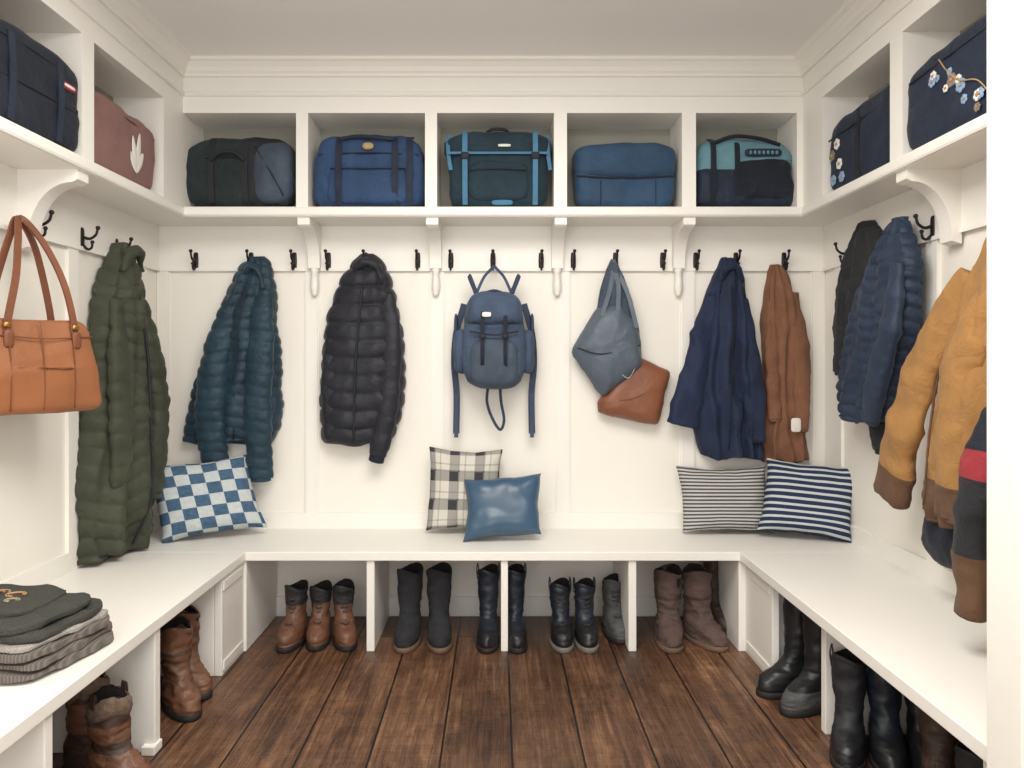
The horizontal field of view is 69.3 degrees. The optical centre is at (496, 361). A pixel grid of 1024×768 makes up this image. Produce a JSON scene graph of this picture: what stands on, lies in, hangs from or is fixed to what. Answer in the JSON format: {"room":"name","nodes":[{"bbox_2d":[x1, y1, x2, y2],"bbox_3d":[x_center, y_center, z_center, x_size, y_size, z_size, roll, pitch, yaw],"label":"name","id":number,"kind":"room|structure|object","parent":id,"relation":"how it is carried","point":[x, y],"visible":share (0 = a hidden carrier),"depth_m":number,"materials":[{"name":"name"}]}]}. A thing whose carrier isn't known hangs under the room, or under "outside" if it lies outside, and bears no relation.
{"room":"mudroom","nodes":[
{"label":"mudroom","id":0,"kind":"room"},
{"bbox_2d":[0,229,156,581],"bbox_3d":[-1.790,-0.070,1.298,0.100,2.740,4.995,0,0,0],"label":"wall","id":1,"kind":"structure","parent":0,"point":[32,446],"depth_m":2.78,"materials":[{"name":"paint"}]},
{"bbox_2d":[42,210,53,236],"bbox_3d":[-1.691,-0.515,2.760,0.077,0.103,0.028,0,0,0],"label":"coat hook","id":2,"kind":"object","parent":1,"relation":"attached to","point":[51,212],"visible":0.45,"depth_m":2.76,"materials":[{"name":"black metal"}]},
{"bbox_2d":[0,215,101,415],"bbox_3d":[-1.595,-0.166,2.505,0.202,0.690,0.458,0,0,24],"label":"tote bag","id":3,"kind":"object","parent":1,"relation":"attached to","point":[49,365],"visible":1,"depth_m":2.50,"materials":[{"name":"orange leather"}]},
{"bbox_2d":[17,169,87,251],"bbox_3d":[-1.619,-0.549,2.700,0.218,0.289,0.070,0,0,0],"label":"shelf bracket","id":4,"kind":"object","parent":1,"relation":"attached to","point":[37,189],"visible":0.86,"depth_m":2.67,"materials":[{"name":"white paint"}]},
{"bbox_2d":[0,162,159,585],"bbox_3d":[-1.730,0.078,2.498,0.020,1.544,2.595,0,0,0],"label":"trim","id":5,"kind":"structure","parent":1,"relation":"attached to","point":[73,211],"depth_m":3.01,"materials":[{"name":"white paint"}]},
{"bbox_2d":[80,226,99,250],"bbox_3d":[-1.691,-0.515,3.080,0.077,0.103,0.028,0,0,0],"label":"coat hook","id":6,"kind":"object","parent":1,"relation":"attached to","point":[83,237],"visible":1,"depth_m":3.08,"materials":[{"name":"black metal"}]},
{"bbox_2d":[0,0,203,225],"bbox_3d":[-1.620,-1.067,2.587,0.240,0.746,2.415,0,0,0],"label":"cubby shelf","id":7,"kind":"object","parent":1,"relation":"attached to","point":[99,63],"visible":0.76,"depth_m":2.98,"materials":[{"name":"white paint"}]},
{"bbox_2d":[0,19,79,151],"bbox_3d":[-1.596,-0.902,2.409,0.226,0.329,0.547,0,0,0],"label":"bag","id":8,"kind":"object","parent":7,"relation":"in","point":[39,90],"visible":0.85,"depth_m":2.41,"materials":[{"name":"blue fabric"}]},
{"bbox_2d":[94,91,154,188],"bbox_3d":[-1.610,-0.896,3.045,0.193,0.317,0.533,0,0,4],"label":"bag","id":9,"kind":"object","parent":7,"relation":"in","point":[123,145],"visible":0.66,"depth_m":3.01,"materials":[{"name":"fabric"}]},
{"bbox_2d":[115,237,132,245],"bbox_3d":[-1.691,-0.515,3.360,0.077,0.103,0.028,0,0,0],"label":"coat hook","id":10,"kind":"object","parent":1,"relation":"attached to","point":[130,238],"visible":0.28,"depth_m":3.36,"materials":[{"name":"black metal"}]},
{"bbox_2d":[75,242,170,565],"bbox_3d":[-1.628,0.152,3.277,0.227,1.391,0.509,0,0,0],"label":"coat","id":11,"kind":"object","parent":10,"relation":"hanging from","point":[122,457],"visible":0.98,"depth_m":3.15,"materials":[{"name":"green fabric"}]},
{"bbox_2d":[171,271,809,595],"bbox_3d":[-0.030,-0.070,3.845,3.620,2.740,0.100,0,0,0],"label":"wall","id":12,"kind":"structure","parent":0,"point":[617,464],"depth_m":3.79,"materials":[{"name":"paint"}]},
{"bbox_2d":[189,249,198,269],"bbox_3d":[-1.538,-0.515,3.746,0.028,0.103,0.077,0,0,0],"label":"coat hook","id":13,"kind":"object","parent":12,"relation":"attached to","point":[195,260],"visible":1,"depth_m":3.77,"materials":[{"name":"black metal"}]},
{"bbox_2d":[245,249,253,260],"bbox_3d":[-1.256,-0.515,3.746,0.028,0.103,0.077,0,0,0],"label":"coat hook","id":14,"kind":"object","parent":12,"relation":"attached to","point":[246,250],"visible":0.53,"depth_m":3.73,"materials":[{"name":"black metal"}]},
{"bbox_2d":[182,256,283,481],"bbox_3d":[-1.341,0.030,3.715,0.511,1.138,0.173,0,0,0],"label":"coat","id":15,"kind":"object","parent":14,"relation":"hanging from","point":[236,395],"visible":0.99,"depth_m":3.67,"materials":[{"name":"blue fabric"}]},
{"bbox_2d":[289,249,296,269],"bbox_3d":[-1.036,-0.515,3.746,0.028,0.103,0.077,0,0,0],"label":"coat hook","id":16,"kind":"object","parent":12,"relation":"attached to","point":[293,256],"visible":1,"depth_m":3.77,"materials":[{"name":"black metal"}]},
{"bbox_2d":[297,217,320,296],"bbox_3d":[-0.927,-0.513,3.664,0.058,0.362,0.239,0,0,0],"label":"shelf bracket","id":17,"kind":"object","parent":12,"relation":"attached to","point":[311,230],"visible":1,"depth_m":3.73,"materials":[{"name":"white paint"}]},
{"bbox_2d":[324,249,330,270],"bbox_3d":[-0.862,-0.515,3.746,0.028,0.103,0.077,0,0,0],"label":"coat hook","id":18,"kind":"object","parent":12,"relation":"attached to","point":[327,254],"visible":1,"depth_m":3.77,"materials":[{"name":"black metal"}]},
{"bbox_2d":[415,249,419,270],"bbox_3d":[-0.405,-0.515,3.746,0.028,0.103,0.077,0,0,0],"label":"coat hook","id":19,"kind":"object","parent":12,"relation":"attached to","point":[417,254],"visible":1,"depth_m":3.75,"materials":[{"name":"black metal"}]},
{"bbox_2d":[426,217,441,296],"bbox_3d":[-0.310,-0.513,3.664,0.058,0.362,0.239,0,0,0],"label":"shelf bracket","id":20,"kind":"object","parent":12,"relation":"attached to","point":[434,227],"visible":1,"depth_m":3.73,"materials":[{"name":"white paint"}]},
{"bbox_2d":[448,249,453,270],"bbox_3d":[-0.236,-0.515,3.746,0.028,0.103,0.077,0,0,0],"label":"coat hook","id":21,"kind":"object","parent":12,"relation":"attached to","point":[450,255],"visible":1,"depth_m":3.75,"materials":[{"name":"black metal"}]},
{"bbox_2d":[277,596,683,615],"bbox_3d":[-0.030,1.250,3.788,3.420,0.100,0.015,0,0,0],"label":"baseboard","id":22,"kind":"structure","parent":12,"relation":"attached to","point":[459,605],"depth_m":3.78,"materials":[{"name":"white paint"}]},
{"bbox_2d":[157,226,824,527],"bbox_3d":[-0.033,0.078,3.785,3.426,1.544,0.020,0,0,0],"label":"trim","id":23,"kind":"structure","parent":12,"relation":"attached to","point":[218,248],"depth_m":3.78,"materials":[{"name":"white paint"}]},
{"bbox_2d":[183,77,802,225],"bbox_3d":[-0.020,-1.067,3.665,2.960,0.746,0.260,0,0,0],"label":"cubby shelf","id":24,"kind":"object","parent":12,"relation":"attached to","point":[682,124],"visible":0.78,"depth_m":3.54,"materials":[{"name":"white paint"}]},
{"bbox_2d":[186,137,295,206],"bbox_3d":[-1.256,-0.920,3.639,0.567,0.362,0.244,0,0,0],"label":"duffel bag","id":25,"kind":"object","parent":24,"relation":"on","point":[254,171],"visible":0.76,"depth_m":3.56,"materials":[{"name":"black fabric"}]},
{"bbox_2d":[314,134,424,206],"bbox_3d":[-0.619,-0.922,3.647,0.551,0.373,0.229,0,0,0],"label":"bag","id":26,"kind":"object","parent":24,"relation":"on","point":[358,170],"visible":0.84,"depth_m":3.55,"materials":[{"name":"blue fabric"}]},
{"bbox_2d":[444,128,551,206],"bbox_3d":[0.006,-0.936,3.645,0.529,0.398,0.245,0,0,0],"label":"backpack","id":27,"kind":"object","parent":24,"relation":"on","point":[488,168],"visible":0.94,"depth_m":3.55,"materials":[{"name":"teal fabric"}]},
{"bbox_2d":[572,143,675,206],"bbox_3d":[0.622,-0.902,3.651,0.502,0.331,0.218,0,0,0],"label":"bag","id":28,"kind":"object","parent":24,"relation":"in","point":[613,174],"visible":0.93,"depth_m":3.56,"materials":[{"name":"blue fabric"}]},
{"bbox_2d":[696,134,793,206],"bbox_3d":[1.205,-0.914,3.644,0.496,0.356,0.236,0,0,0],"label":"bag","id":29,"kind":"object","parent":24,"relation":"in","point":[730,172],"visible":0.85,"depth_m":3.56,"materials":[{"name":"blue fabric"}]},
{"bbox_2d":[490,249,495,269],"bbox_3d":[-0.021,-0.515,3.746,0.028,0.103,0.077,0,0,0],"label":"coat hook","id":30,"kind":"object","parent":12,"relation":"attached to","point":[492,256],"visible":0.88,"depth_m":3.78,"materials":[{"name":"black metal"}]},
{"bbox_2d":[451,265,536,437],"bbox_3d":[-0.015,-0.055,3.647,0.432,0.867,0.253,0,0,0],"label":"backpack","id":31,"kind":"object","parent":30,"relation":"hanging from","point":[494,349],"visible":1,"depth_m":3.57,"materials":[{"name":"blue fabric"}]},
{"bbox_2d":[538,249,543,270],"bbox_3d":[0.226,-0.515,3.746,0.028,0.103,0.077,0,0,0],"label":"coat hook","id":32,"kind":"object","parent":12,"relation":"attached to","point":[541,255],"visible":1,"depth_m":3.75,"materials":[{"name":"black metal"}]},
{"bbox_2d":[551,217,566,296],"bbox_3d":[0.306,-0.513,3.664,0.058,0.362,0.239,0,0,0],"label":"shelf bracket","id":33,"kind":"object","parent":12,"relation":"attached to","point":[558,227],"visible":1,"depth_m":3.73,"materials":[{"name":"white paint"}]},
{"bbox_2d":[571,249,575,270],"bbox_3d":[0.390,-0.515,3.746,0.028,0.103,0.077,0,0,0],"label":"coat hook","id":34,"kind":"object","parent":12,"relation":"attached to","point":[573,254],"visible":1,"depth_m":3.75,"materials":[{"name":"black metal"}]},
{"bbox_2d":[613,249,618,262],"bbox_3d":[0.605,-0.515,3.746,0.028,0.103,0.077,0,0,0],"label":"coat hook","id":35,"kind":"object","parent":12,"relation":"attached to","point":[615,254],"visible":0.52,"depth_m":3.73,"materials":[{"name":"black metal"}]},
{"bbox_2d":[572,259,641,396],"bbox_3d":[0.552,-0.170,3.690,0.352,0.699,0.127,0,0,0],"label":"tote bag","id":36,"kind":"object","parent":35,"relation":"hanging from","point":[607,349],"visible":1,"depth_m":3.65,"materials":[{"name":"fabric"}]},
{"bbox_2d":[597,359,669,424],"bbox_3d":[0.691,-0.091,3.720,0.367,0.816,0.089,0,0,0],"label":"leather satchel","id":37,"kind":"object","parent":35,"relation":"hanging from","point":[639,398],"visible":0.88,"depth_m":3.69,"materials":[{"name":"brown leather"}]},
{"bbox_2d":[660,249,666,270],"bbox_3d":[0.846,-0.515,3.746,0.028,0.103,0.077,0,0,0],"label":"coat hook","id":38,"kind":"object","parent":12,"relation":"attached to","point":[662,254],"visible":1,"depth_m":3.76,"materials":[{"name":"black metal"}]},
{"bbox_2d":[672,217,695,296],"bbox_3d":[0.922,-0.513,3.664,0.058,0.362,0.239,0,0,0],"label":"shelf bracket","id":39,"kind":"object","parent":12,"relation":"attached to","point":[681,230],"visible":1,"depth_m":3.73,"materials":[{"name":"white paint"}]},
{"bbox_2d":[693,249,700,269],"bbox_3d":[1.015,-0.515,3.746,0.028,0.103,0.077,0,0,0],"label":"coat hook","id":40,"kind":"object","parent":12,"relation":"attached to","point":[696,256],"visible":1,"depth_m":3.77,"materials":[{"name":"black metal"}]},
{"bbox_2d":[733,249,741,264],"bbox_3d":[1.221,-0.515,3.746,0.028,0.103,0.077,0,0,0],"label":"coat hook","id":41,"kind":"object","parent":12,"relation":"attached to","point":[736,257],"visible":0.66,"depth_m":3.74,"materials":[{"name":"black metal"}]},
{"bbox_2d":[667,257,765,460],"bbox_3d":[1.100,-0.017,3.714,0.502,1.030,0.159,0,0,0],"label":"jacket","id":42,"kind":"object","parent":41,"relation":"hanging from","point":[719,394],"visible":1,"depth_m":3.67,"materials":[{"name":"blue fabric"}]},
{"bbox_2d":[781,249,790,269],"bbox_3d":[1.467,-0.515,3.746,0.028,0.103,0.077,0,0,0],"label":"coat hook","id":43,"kind":"object","parent":12,"relation":"attached to","point":[784,258],"visible":0.95,"depth_m":3.77,"materials":[{"name":"black metal"}]},
{"bbox_2d":[759,264,810,462],"bbox_3d":[1.465,0.007,3.721,0.252,1.011,0.137,0,0,0],"label":"jacket","id":44,"kind":"object","parent":43,"relation":"hanging from","point":[785,345],"visible":0.98,"depth_m":3.70,"materials":[{"name":"brown fabric"}]},
{"bbox_2d":[138,0,844,53],"bbox_3d":[-0.030,-1.465,1.347,3.620,0.050,5.095,0,0,0],"label":"ceiling","id":45,"kind":"structure","parent":0,"point":[201,26],"depth_m":3.16,"materials":[{"name":"paint"}]},
{"bbox_2d":[52,616,959,767],"bbox_3d":[-0.030,1.325,1.347,3.620,0.050,5.095,0,0,0],"label":"floor","id":46,"kind":"structure","parent":0,"point":[614,706],"depth_m":2.75,"materials":[{"name":"brown wood"}]},
{"bbox_2d":[61,671,109,767],"bbox_3d":[-1.242,1.134,2.312,0.283,0.332,0.122,0,0,21],"label":"boot","id":47,"kind":"object","parent":46,"relation":"on","point":[76,745],"visible":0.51,"depth_m":2.28,"materials":[{"name":"brown leather"}]},
{"bbox_2d":[85,680,152,767],"bbox_3d":[-1.143,1.149,2.248,0.281,0.302,0.121,0,0,25],"label":"boot","id":48,"kind":"object","parent":46,"relation":"on","point":[108,709],"visible":0.98,"depth_m":2.22,"materials":[{"name":"brown leather"}]},
{"bbox_2d":[160,616,202,722],"bbox_3d":[-1.181,1.141,2.767,0.262,0.318,0.118,0,0,44],"label":"boot","id":49,"kind":"object","parent":46,"relation":"on","point":[180,698],"visible":0.98,"depth_m":2.74,"materials":[{"name":"brown leather"}]},
{"bbox_2d":[173,605,212,701],"bbox_3d":[-1.214,1.140,2.925,0.263,0.319,0.119,0,0,40],"label":"boot","id":50,"kind":"object","parent":46,"relation":"on","point":[202,679],"visible":0.43,"depth_m":2.90,"materials":[{"name":"brown leather"}]},
{"bbox_2d":[276,580,307,653],"bbox_3d":[-0.945,1.166,3.422,0.115,0.268,0.260,0,0,0],"label":"boot","id":51,"kind":"object","parent":46,"relation":"on","point":[291,635],"visible":0.99,"depth_m":3.41,"materials":[{"name":"brown leather"}]},
{"bbox_2d":[305,580,331,651],"bbox_3d":[-0.827,1.171,3.442,0.112,0.259,0.260,0,0,0],"label":"boot","id":52,"kind":"object","parent":46,"relation":"on","point":[318,632],"visible":1,"depth_m":3.42,"materials":[{"name":"brown leather"}]},
{"bbox_2d":[332,578,357,651],"bbox_3d":[-0.707,1.167,3.434,0.112,0.267,0.260,0,0,-15],"label":"boot","id":53,"kind":"object","parent":46,"relation":"on","point":[344,638],"visible":1,"depth_m":3.42,"materials":[{"name":"brown leather"}]},
{"bbox_2d":[393,562,422,653],"bbox_3d":[-0.410,1.129,3.428,0.127,0.342,0.280,0,0,0],"label":"boot","id":54,"kind":"object","parent":46,"relation":"on","point":[408,631],"visible":1,"depth_m":3.42,"materials":[{"name":"black fabric"}]},
{"bbox_2d":[426,562,452,653],"bbox_3d":[-0.269,1.129,3.429,0.131,0.342,0.280,0,0,0],"label":"boot","id":55,"kind":"object","parent":46,"relation":"on","point":[439,640],"visible":1,"depth_m":3.42,"materials":[{"name":"black fabric"}]},
{"bbox_2d":[476,563,499,654],"bbox_3d":[-0.041,1.121,3.420,0.114,0.357,0.271,0,0,0],"label":"boot","id":56,"kind":"object","parent":46,"relation":"on","point":[487,641],"visible":1,"depth_m":3.42,"materials":[{"name":"black leather"}]},
{"bbox_2d":[0,528,986,767],"bbox_3d":[-0.030,1.075,2.547,3.420,0.450,2.495,0,0,0],"label":"built-in bench","id":57,"kind":"object","parent":46,"relation":"on","point":[906,628],"visible":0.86,"depth_m":3.02,"materials":[{"name":"white paint"}]},
{"bbox_2d":[156,454,266,543],"bbox_3d":[-1.412,0.659,3.596,0.556,0.386,0.230,0,0,-23],"label":"throw pillow","id":58,"kind":"object","parent":57,"relation":"on","point":[219,495],"visible":0.91,"depth_m":3.53,"materials":[{"name":"blue fabric"}]},
{"bbox_2d":[426,447,502,530],"bbox_3d":[-0.161,0.637,3.685,0.382,0.424,0.163,0,0,0],"label":"throw pillow","id":59,"kind":"object","parent":57,"relation":"on","point":[448,504],"visible":0.77,"depth_m":3.63,"materials":[{"name":"grey fabric"}]},
{"bbox_2d":[463,473,540,541],"bbox_3d":[0.028,0.698,3.562,0.388,0.306,0.199,0,0,-5],"label":"throw pillow","id":60,"kind":"object","parent":57,"relation":"on","point":[507,506],"visible":1,"depth_m":3.50,"materials":[{"name":"blue leather"}]},
{"bbox_2d":[676,465,772,532],"bbox_3d":[1.131,0.682,3.685,0.468,0.326,0.174,0,0,0],"label":"striped throw pillow","id":61,"kind":"object","parent":57,"relation":"on","point":[725,498],"visible":0.95,"depth_m":3.63,"materials":[{"name":"fabric"}]},
{"bbox_2d":[756,458,851,542],"bbox_3d":[1.505,0.663,3.581,0.483,0.375,0.210,0,0,14],"label":"striped throw pillow","id":62,"kind":"object","parent":57,"relation":"on","point":[799,498],"visible":0.99,"depth_m":3.51,"materials":[{"name":"blue fabric"}]},
{"bbox_2d":[508,563,527,653],"bbox_3d":[0.082,1.121,3.420,0.115,0.357,0.270,0,0,0],"label":"boot","id":63,"kind":"object","parent":46,"relation":"on","point":[517,635],"visible":0.73,"depth_m":3.42,"materials":[{"name":"black leather"}]},
{"bbox_2d":[548,576,573,653],"bbox_3d":[0.297,1.154,3.422,0.111,0.292,0.261,0,0,0],"label":"boot","id":64,"kind":"object","parent":46,"relation":"on","point":[561,636],"visible":1,"depth_m":3.41,"materials":[{"name":"black leather"}]},
{"bbox_2d":[573,577,598,653],"bbox_3d":[0.410,1.154,3.422,0.111,0.292,0.261,0,0,0],"label":"boot","id":65,"kind":"object","parent":46,"relation":"on","point":[585,632],"visible":1,"depth_m":3.41,"materials":[{"name":"black leather"}]},
{"bbox_2d":[601,573,625,644],"bbox_3d":[0.564,1.166,3.522,0.116,0.268,0.260,0,0,0],"label":"boot","id":66,"kind":"object","parent":46,"relation":"on","point":[613,628],"visible":0.86,"depth_m":3.51,"materials":[{"name":"grey leather"}]},
{"bbox_2d":[653,563,684,653],"bbox_3d":[0.801,1.130,3.429,0.140,0.339,0.280,0,0,0],"label":"boot","id":67,"kind":"object","parent":46,"relation":"on","point":[669,629],"visible":1,"depth_m":3.41,"materials":[{"name":"brown leather"}]},
{"bbox_2d":[682,563,728,652],"bbox_3d":[0.960,1.131,3.433,0.131,0.338,0.283,0,0,-24],"label":"boot","id":68,"kind":"object","parent":46,"relation":"on","point":[700,627],"visible":0.97,"depth_m":3.42,"materials":[{"name":"brown leather"}]},
{"bbox_2d":[703,561,726,635],"bbox_3d":[1.073,1.091,3.615,0.099,0.418,0.251,0,0,-12],"label":"boot","id":69,"kind":"object","parent":46,"relation":"on","point":[712,566],"visible":0.27,"depth_m":3.61,"materials":[{"name":"brown leather"}]},
{"bbox_2d":[756,597,803,699],"bbox_3d":[1.149,1.107,2.922,0.291,0.387,0.116,0,0,-20],"label":"rubber boot","id":70,"kind":"object","parent":46,"relation":"on","point":[773,681],"visible":0.58,"depth_m":2.89,"materials":[{"name":"black rubber"}]},
{"bbox_2d":[779,612,820,717],"bbox_3d":[1.178,1.107,2.785,0.291,0.386,0.116,0,0,-28],"label":"rubber boot","id":71,"kind":"object","parent":46,"relation":"on","point":[801,698],"visible":0.49,"depth_m":2.75,"materials":[{"name":"black rubber"}]},
{"bbox_2d":[829,643,867,767],"bbox_3d":[1.164,1.129,2.443,0.124,0.342,0.280,0,0,23],"label":"boot","id":72,"kind":"object","parent":46,"relation":"on","point":[848,748],"visible":0.96,"depth_m":2.43,"materials":[{"name":"black leather"}]},
{"bbox_2d":[866,665,909,767],"bbox_3d":[1.267,1.134,2.406,0.122,0.332,0.281,0,0,20],"label":"boot","id":73,"kind":"object","parent":46,"relation":"on","point":[886,746],"visible":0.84,"depth_m":2.40,"materials":[{"name":"black leather"}]},
{"bbox_2d":[904,696,921,767],"bbox_3d":[1.367,1.134,2.361,0.122,0.332,0.281,0,0,20],"label":"boot","id":74,"kind":"object","parent":46,"relation":"on","point":[913,740],"visible":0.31,"depth_m":2.37,"materials":[{"name":"black leather"}]},
{"bbox_2d":[918,707,957,767],"bbox_3d":[1.304,1.157,2.185,0.112,0.287,0.281,0,0,29],"label":"boot","id":75,"kind":"object","parent":46,"relation":"on","point":[937,751],"visible":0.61,"depth_m":2.18,"materials":[{"name":"brown leather"}]},
{"bbox_2d":[954,742,982,767],"bbox_3d":[1.270,1.167,1.958,0.111,0.266,0.281,0,0,35],"label":"boot","id":76,"kind":"object","parent":46,"relation":"on","point":[964,757],"visible":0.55,"depth_m":1.98,"materials":[{"name":"black leather"}]},
{"bbox_2d":[825,226,986,569],"bbox_3d":[1.730,-0.070,1.298,0.100,2.740,4.995,0,0,0],"label":"wall","id":77,"kind":"structure","parent":0,"point":[870,512],"depth_m":3.30,"materials":[{"name":"paint"}]},
{"bbox_2d":[833,242,844,261],"bbox_3d":[1.631,-0.515,3.500,0.077,0.103,0.028,0,0,0],"label":"coat hook","id":78,"kind":"object","parent":77,"relation":"attached to","point":[835,243],"visible":0.49,"depth_m":3.50,"materials":[{"name":"black metal"}]},
{"bbox_2d":[832,220,884,454],"bbox_3d":[1.620,-0.121,3.309,0.145,1.014,0.554,0,0,8],"label":"jacket","id":79,"kind":"object","parent":78,"relation":"hanging from","point":[862,243],"visible":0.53,"depth_m":3.30,"materials":[{"name":"black fabric"}]},
{"bbox_2d":[784,0,986,225],"bbox_3d":[1.570,-1.067,2.697,0.220,0.746,2.195,0,0,0],"label":"cubby shelf","id":80,"kind":"object","parent":77,"relation":"attached to","point":[902,46],"visible":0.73,"depth_m":2.91,"materials":[{"name":"white paint"}]},
{"bbox_2d":[828,85,889,189],"bbox_3d":[1.569,-0.904,3.035,0.196,0.334,0.545,0,0,-4],"label":"bag","id":81,"kind":"object","parent":80,"relation":"in","point":[860,141],"visible":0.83,"depth_m":3.00,"materials":[{"name":"blue fabric"}]},
{"bbox_2d":[907,15,986,149],"bbox_3d":[1.569,-0.902,2.405,0.219,0.328,0.544,0,0,0],"label":"duffel bag","id":82,"kind":"object","parent":80,"relation":"on","point":[949,91],"visible":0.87,"depth_m":2.40,"materials":[{"name":"blue fabric"}]},
{"bbox_2d":[822,158,986,595],"bbox_3d":[1.670,0.078,2.697,0.020,1.544,2.195,0,0,0],"label":"trim","id":83,"kind":"structure","parent":77,"relation":"attached to","point":[911,202],"depth_m":2.94,"materials":[{"name":"white paint"}]},
{"bbox_2d":[913,214,934,240],"bbox_3d":[1.631,-0.515,2.830,0.077,0.103,0.028,0,0,0],"label":"coat hook","id":84,"kind":"object","parent":77,"relation":"attached to","point":[931,226],"visible":1,"depth_m":2.83,"materials":[{"name":"black metal"}]},
{"bbox_2d":[835,216,924,426],"bbox_3d":[1.553,-0.155,3.100,0.159,0.837,0.604,0,0,0],"label":"quilted jacket","id":85,"kind":"object","parent":84,"relation":"hanging from","point":[885,317],"visible":0.95,"depth_m":2.92,"materials":[{"name":"blue fabric"}]},
{"bbox_2d":[896,169,961,245],"bbox_3d":[1.569,-0.559,2.690,0.198,0.269,0.070,0,0,0],"label":"shelf bracket","id":86,"kind":"object","parent":77,"relation":"attached to","point":[942,188],"visible":1,"depth_m":2.65,"materials":[{"name":"white paint"}]},
{"bbox_2d":[950,407,986,622],"bbox_3d":[1.546,0.147,1.960,0.268,1.187,0.589,0,0,-30],"label":"coat","id":87,"kind":"object","parent":77,"relation":"hanging from","point":[968,551],"visible":0.75,"depth_m":2.09,"materials":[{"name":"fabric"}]},
{"bbox_2d":[987,0,1023,767],"bbox_3d":[1.369,-0.070,1.545,0.623,2.740,0.110,0,0,0],"label":"wall","id":88,"kind":"structure","parent":0,"point":[1005,18],"depth_m":1.54,"materials":[{"name":"white paint"}]},
{"bbox_2d":[69,0,912,96],"bbox_3d":[-0.020,-1.280,2.458,2.960,0.024,2.155,0,0,0],"label":"trim","id":89,"kind":"structure","parent":88,"relation":"attached to","point":[76,3],"depth_m":3.52,"materials":[{"name":"white paint"}]},
{"bbox_2d":[98,0,884,76],"bbox_3d":[-0.020,-1.400,2.458,2.960,0.080,2.155,0,0,0],"label":"trim","id":90,"kind":"structure","parent":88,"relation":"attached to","point":[132,13],"depth_m":3.48,"materials":[{"name":"white paint"}]},
{"bbox_2d":[0,113,986,215],"bbox_3d":[-0.020,-0.719,2.458,2.960,0.046,2.155,0,0,0],"label":"shelf","id":91,"kind":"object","parent":88,"relation":"attached to","point":[978,124],"depth_m":3.52,"materials":[{"name":"white paint"}]},
{"bbox_3d":[-0.672,-0.515,3.746,0.027,0.103,0.077,0,0,0],"label":"coat hook","id":92,"kind":"object","parent":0,"visible":0},
{"bbox_2d":[319,254,405,463],"bbox_3d":[-0.685,-0.021,3.721,0.443,1.060,0.149,0,0,0],"label":"quilted jacket","id":93,"kind":"object","parent":92,"relation":"hanging from","point":[363,379],"visible":1,"depth_m":3.67,"materials":[{"name":"black fabric"}]},
{"bbox_3d":[1.631,-0.515,2.280,0.077,0.103,0.027,0,0,0],"label":"coat hook","id":94,"kind":"object","parent":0,"visible":0},
{"bbox_2d":[873,237,986,568],"bbox_3d":[1.553,0.102,2.446,0.254,1.227,0.954,0,0,0],"label":"coat","id":95,"kind":"object","parent":94,"relation":"hanging from","point":[950,348],"visible":0.62,"depth_m":2.50,"materials":[{"name":"fabric"}]}
]}

